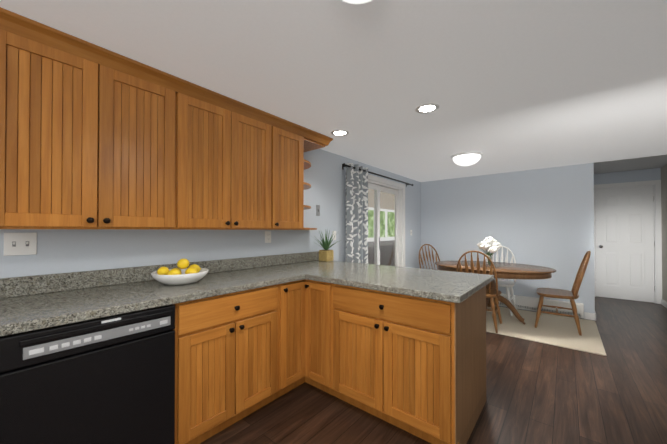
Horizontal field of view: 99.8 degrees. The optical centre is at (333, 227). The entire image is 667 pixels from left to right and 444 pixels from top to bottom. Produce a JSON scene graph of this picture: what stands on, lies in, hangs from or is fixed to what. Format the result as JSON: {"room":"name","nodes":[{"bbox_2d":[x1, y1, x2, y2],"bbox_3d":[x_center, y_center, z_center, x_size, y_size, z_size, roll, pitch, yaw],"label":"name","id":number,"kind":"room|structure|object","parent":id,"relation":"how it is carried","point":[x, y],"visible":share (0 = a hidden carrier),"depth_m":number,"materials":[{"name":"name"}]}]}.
{"room":"kitchen","nodes":[
{"label":"kitchen","id":0,"kind":"room"},
{"bbox_2d":[0,149,420,277],"bbox_3d":[-0.905,0.176,2.438,0.120,2.200,8.320,0,-1,40],"label":"wall","id":1,"kind":"structure","parent":0,"point":[67,250],"depth_m":2.29,"materials":[{"name":"paint"}]},
{"bbox_2d":[3,232,36,255],"bbox_3d":[-1.625,0.083,1.459,0.016,0.118,0.116,0,-1,40],"label":"switch plate","id":2,"kind":"object","parent":1,"relation":"attached to","point":[20,244],"visible":1,"depth_m":1.46,"materials":[{"name":"white plastic"}]},
{"bbox_2d":[0,19,191,229],"bbox_3d":[-1.321,-0.432,1.588,0.323,0.880,0.823,0,-1,40],"label":"upper cabinet","id":3,"kind":"object","parent":1,"relation":"attached to","point":[93,136],"depth_m":1.42,"materials":[{"name":"brown wood"}]},
{"bbox_2d":[192,91,279,229],"bbox_3d":[-0.867,-0.427,2.138,0.323,0.880,0.876,0,-1,40],"label":"upper cabinet","id":4,"kind":"object","parent":1,"relation":"attached to","point":[236,153],"depth_m":2.05,"materials":[{"name":"brown wood"}]},
{"bbox_2d":[265,231,270,242],"bbox_3d":[-0.623,0.087,2.677,0.010,0.112,0.072,0,-1,40],"label":"electrical outlet plate","id":5,"kind":"object","parent":1,"relation":"attached to","point":[267,236],"visible":1,"depth_m":2.67,"materials":[{"name":"white plastic"}]},
{"bbox_2d":[280,123,307,229],"bbox_3d":[-0.533,-0.423,2.542,0.323,0.880,0.444,0,-1,40],"label":"upper cabinet","id":6,"kind":"object","parent":1,"relation":"attached to","point":[293,143],"depth_m":2.50,"materials":[{"name":"brown wood"}]},
{"bbox_2d":[316,205,319,215],"bbox_3d":[-0.172,-0.200,3.220,0.016,0.126,0.058,0,-1,40],"label":"switch plate","id":7,"kind":"object","parent":1,"relation":"attached to","point":[317,210],"visible":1,"depth_m":3.21,"materials":[{"name":"grey plastic"}]},
{"bbox_2d":[332,231,335,239],"bbox_3d":[0.012,0.094,3.446,0.010,0.112,0.072,0,-1,40],"label":"electrical outlet plate","id":8,"kind":"object","parent":1,"relation":"attached to","point":[334,233],"visible":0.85,"depth_m":3.44,"materials":[{"name":"white plastic"}]},
{"bbox_2d":[342,163,412,263],"bbox_3d":[0.753,0.227,4.252,0.121,2.090,2.050,0,-1,40],"label":"curtain","id":9,"kind":"object","parent":1,"relation":"attached to","point":[356,213],"visible":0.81,"depth_m":3.64,"materials":[{"name":"fabric"}]},
{"bbox_2d":[368,174,404,266],"bbox_3d":[0.689,0.262,4.351,0.140,2.060,1.650,0,-1,40],"label":"door frame","id":10,"kind":"structure","parent":1,"relation":"attached to","point":[377,189],"depth_m":4.68,"materials":[{"name":"white wood"}]},
{"bbox_2d":[0,0,666,181],"bbox_3d":[1.562,-1.050,1.760,4.840,0.240,10.400,0,-1,40],"label":"ceiling","id":11,"kind":"structure","parent":0,"point":[506,86],"depth_m":1.63,"materials":[{"name":"paint"}]},
{"bbox_2d":[331,130,348,135],"bbox_3d":[0.063,-0.918,2.724,0.176,0.006,0.176,0,-1,40],"label":"recessed light","id":12,"kind":"object","parent":11,"relation":"in","point":[339,132],"visible":1,"depth_m":2.72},
{"bbox_2d":[341,0,372,3],"bbox_3d":[0.089,-0.866,0.965,0.290,0.142,0.290,0,-1,40],"label":"kitchen ceiling light","id":13,"kind":"object","parent":11,"relation":"attached to","point":[356,1],"visible":1,"depth_m":1.03,"materials":[{"name":"white glass"}]},
{"bbox_2d":[415,103,438,113],"bbox_3d":[0.726,-0.923,2.177,0.176,0.006,0.176,0,-1,40],"label":"recessed light","id":14,"kind":"object","parent":11,"relation":"in","point":[427,108],"visible":1,"depth_m":2.17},
{"bbox_2d":[451,151,482,165],"bbox_3d":[1.671,-0.846,3.523,0.357,0.138,0.357,0,-1,40],"label":"ceiling light","id":15,"kind":"object","parent":11,"relation":"attached to","point":[468,158],"visible":1,"depth_m":3.41,"materials":[{"name":"white glass"}]},
{"bbox_2d":[200,296,666,443],"bbox_3d":[1.562,1.300,1.740,4.840,0.060,10.400,0,-1,40],"label":"floor","id":16,"kind":"structure","parent":0,"point":[539,393],"depth_m":2.05,"materials":[{"name":"brown wood"}]},
{"bbox_2d":[0,304,174,443],"bbox_3d":[-1.227,0.834,1.400,0.578,0.866,0.603,0,-1,40],"label":"dishwasher","id":17,"kind":"object","parent":16,"relation":"on","point":[107,380],"visible":0.98,"depth_m":1.20,"materials":[{"name":"black metal"}]},
{"bbox_2d":[173,286,268,443],"bbox_3d":[-0.821,0.835,1.952,0.618,0.874,0.754,0,-1,40],"label":"base cabinet","id":18,"kind":"object","parent":16,"relation":"on","point":[222,341],"depth_m":1.66,"materials":[{"name":"brown wood"}]},
{"bbox_2d":[0,251,352,336],"bbox_3d":[-0.971,0.325,1.742,0.658,0.139,3.405,0,-1,40],"label":"countertop","id":19,"kind":"structure","parent":18,"relation":"on","point":[31,303],"depth_m":1.56,"materials":[{"name":"stone"}]},
{"bbox_2d":[151,258,208,284],"bbox_3d":[-0.988,0.277,1.818,0.330,0.157,0.330,0,-1,40],"label":"fruit bowl","id":20,"kind":"object","parent":19,"relation":"on","point":[182,274],"visible":1,"depth_m":1.73,"materials":[{"name":"white ceramic"}]},
{"bbox_2d":[314,229,337,261],"bbox_3d":[-0.065,0.180,3.092,0.317,0.374,0.359,0,-1,40],"label":"potted plant","id":21,"kind":"object","parent":19,"relation":"on","point":[326,255],"visible":1,"depth_m":3.07,"materials":[{"name":"green plant"}]},
{"bbox_2d":[269,279,304,402],"bbox_3d":[-0.539,0.837,2.253,0.668,0.874,0.350,0,-1,40],"label":"base cabinet","id":22,"kind":"object","parent":16,"relation":"on","point":[286,300],"depth_m":2.06,"materials":[{"name":"brown wood"}]},
{"bbox_2d":[305,279,340,398],"bbox_3d":[0.130,0.838,2.367,0.359,0.874,0.802,0,-1,40],"label":"base cabinet","id":23,"kind":"object","parent":16,"relation":"on","point":[322,299],"depth_m":2.09,"materials":[{"name":"brown wood"}]},
{"bbox_2d":[341,285,485,443],"bbox_3d":[0.529,0.836,2.068,0.917,0.874,0.766,0,-1,40],"label":"base cabinet","id":24,"kind":"object","parent":16,"relation":"on","point":[414,365],"depth_m":1.69,"materials":[{"name":"brown wood"}]},
{"bbox_2d":[308,263,493,302],"bbox_3d":[0.508,0.379,2.144,1.110,0.039,0.901,0,-1,40],"label":"countertop","id":25,"kind":"structure","parent":24,"relation":"on","point":[448,286],"depth_m":1.94,"materials":[{"name":"stone"}]},
{"bbox_2d":[486,307,606,355],"bbox_3d":[2.249,1.284,4.071,2.350,0.012,1.370,0,-1,40],"label":"rug","id":26,"kind":"object","parent":16,"relation":"on","point":[557,330],"visible":0.44,"depth_m":3.48,"materials":[{"name":"beige carpet"}]},
{"bbox_2d":[419,244,439,269],"bbox_3d":[1.799,0.788,4.887,0.492,0.994,0.552,0,-1,-22],"label":"chair","id":27,"kind":"object","parent":26,"relation":"on","point":[437,255],"visible":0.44,"depth_m":5.08,"materials":[{"name":"brown wood"}]},
{"bbox_2d":[456,250,501,332],"bbox_3d":[1.893,0.777,3.670,0.496,0.994,0.564,0,-1,40],"label":"chair","id":28,"kind":"object","parent":26,"relation":"on","point":[491,294],"visible":0.56,"depth_m":3.47,"materials":[{"name":"brown wood"}]},
{"bbox_2d":[435,261,555,323],"bbox_3d":[2.203,0.903,3.963,1.490,0.748,1.120,0,-1,40],"label":"dining table","id":29,"kind":"object","parent":26,"relation":"on","point":[504,270],"visible":0.54,"depth_m":3.73,"materials":[{"name":"brown wood"}]},
{"bbox_2d":[477,236,501,264],"bbox_3d":[2.200,0.325,3.964,0.326,0.408,0.322,0,-1,40],"label":"flower vase","id":30,"kind":"object","parent":29,"relation":"on","point":[491,244],"visible":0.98,"depth_m":3.90,"materials":[{"name":"white plant"}]},
{"bbox_2d":[485,246,516,315],"bbox_3d":[2.572,0.784,4.412,0.492,0.994,0.552,0,-1,40],"label":"chair","id":31,"kind":"object","parent":26,"relation":"on","point":[508,284],"visible":0.31,"depth_m":4.37,"materials":[{"name":"white paint"}]},
{"bbox_2d":[535,251,590,335],"bbox_3d":[2.916,0.777,3.593,0.559,0.994,0.491,0,-1,40],"label":"chair","id":32,"kind":"object","parent":26,"relation":"on","point":[571,295],"visible":1,"depth_m":3.52,"materials":[{"name":"brown wood"}]},
{"bbox_2d":[421,163,594,318],"bbox_3d":[2.716,0.136,4.765,2.500,2.320,0.120,0,-1,40],"label":"wall","id":33,"kind":"structure","parent":0,"point":[543,217],"depth_m":4.44,"materials":[{"name":"paint"}]},
{"bbox_2d":[498,293,583,317],"bbox_3d":[2.686,1.176,4.656,2.188,0.198,0.070,0,-1,40],"label":"baseboard heater","id":34,"kind":"object","parent":33,"relation":"attached to","point":[526,303],"visible":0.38,"depth_m":4.22,"materials":[{"name":"white metal"}]},
{"bbox_2d":[594,168,660,303],"bbox_3d":[5.303,0.139,5.093,1.070,2.320,0.120,0,-1,40],"label":"wall","id":35,"kind":"structure","parent":0,"point":[631,176],"depth_m":5.03,"materials":[{"name":"paint"}]},
{"bbox_2d":[595,185,654,302],"bbox_3d":[5.239,0.280,5.062,0.748,2.021,0.100,0,-1,40],"label":"hall door","id":36,"kind":"structure","parent":35,"relation":"in","point":[624,230],"depth_m":5.06,"materials":[{"name":"white wood"}]},
{"bbox_2d":[594,180,661,303],"bbox_3d":[5.269,0.241,5.106,0.910,2.115,0.140,0,-1,40],"label":"door frame","id":37,"kind":"structure","parent":35,"relation":"attached to","point":[658,245],"depth_m":4.81,"materials":[{"name":"white wood"}]},
{"bbox_2d":[661,164,666,301],"bbox_3d":[2.510,0.103,0.967,0.120,2.320,10.400,0,-1,40],"label":"wall","id":38,"kind":"structure","parent":0,"point":[664,221],"depth_m":4.64,"materials":[{"name":"paint"}]},
{"bbox_2d":[661,299,666,307],"bbox_3d":[4.974,1.242,4.045,0.014,0.095,1.900,0,-1,40],"label":"baseboard","id":39,"kind":"structure","parent":38,"relation":"attached to","point":[663,302],"depth_m":4.62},
{"label":"outside","id":40,"kind":"structure","parent":0,"visible":0},
{"bbox_2d":[368,189,394,265],"bbox_3d":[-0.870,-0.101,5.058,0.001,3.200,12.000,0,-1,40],"label":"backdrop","id":41,"kind":"structure","parent":40,"point":[384,251],"depth_m":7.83,"materials":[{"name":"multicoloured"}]}
]}

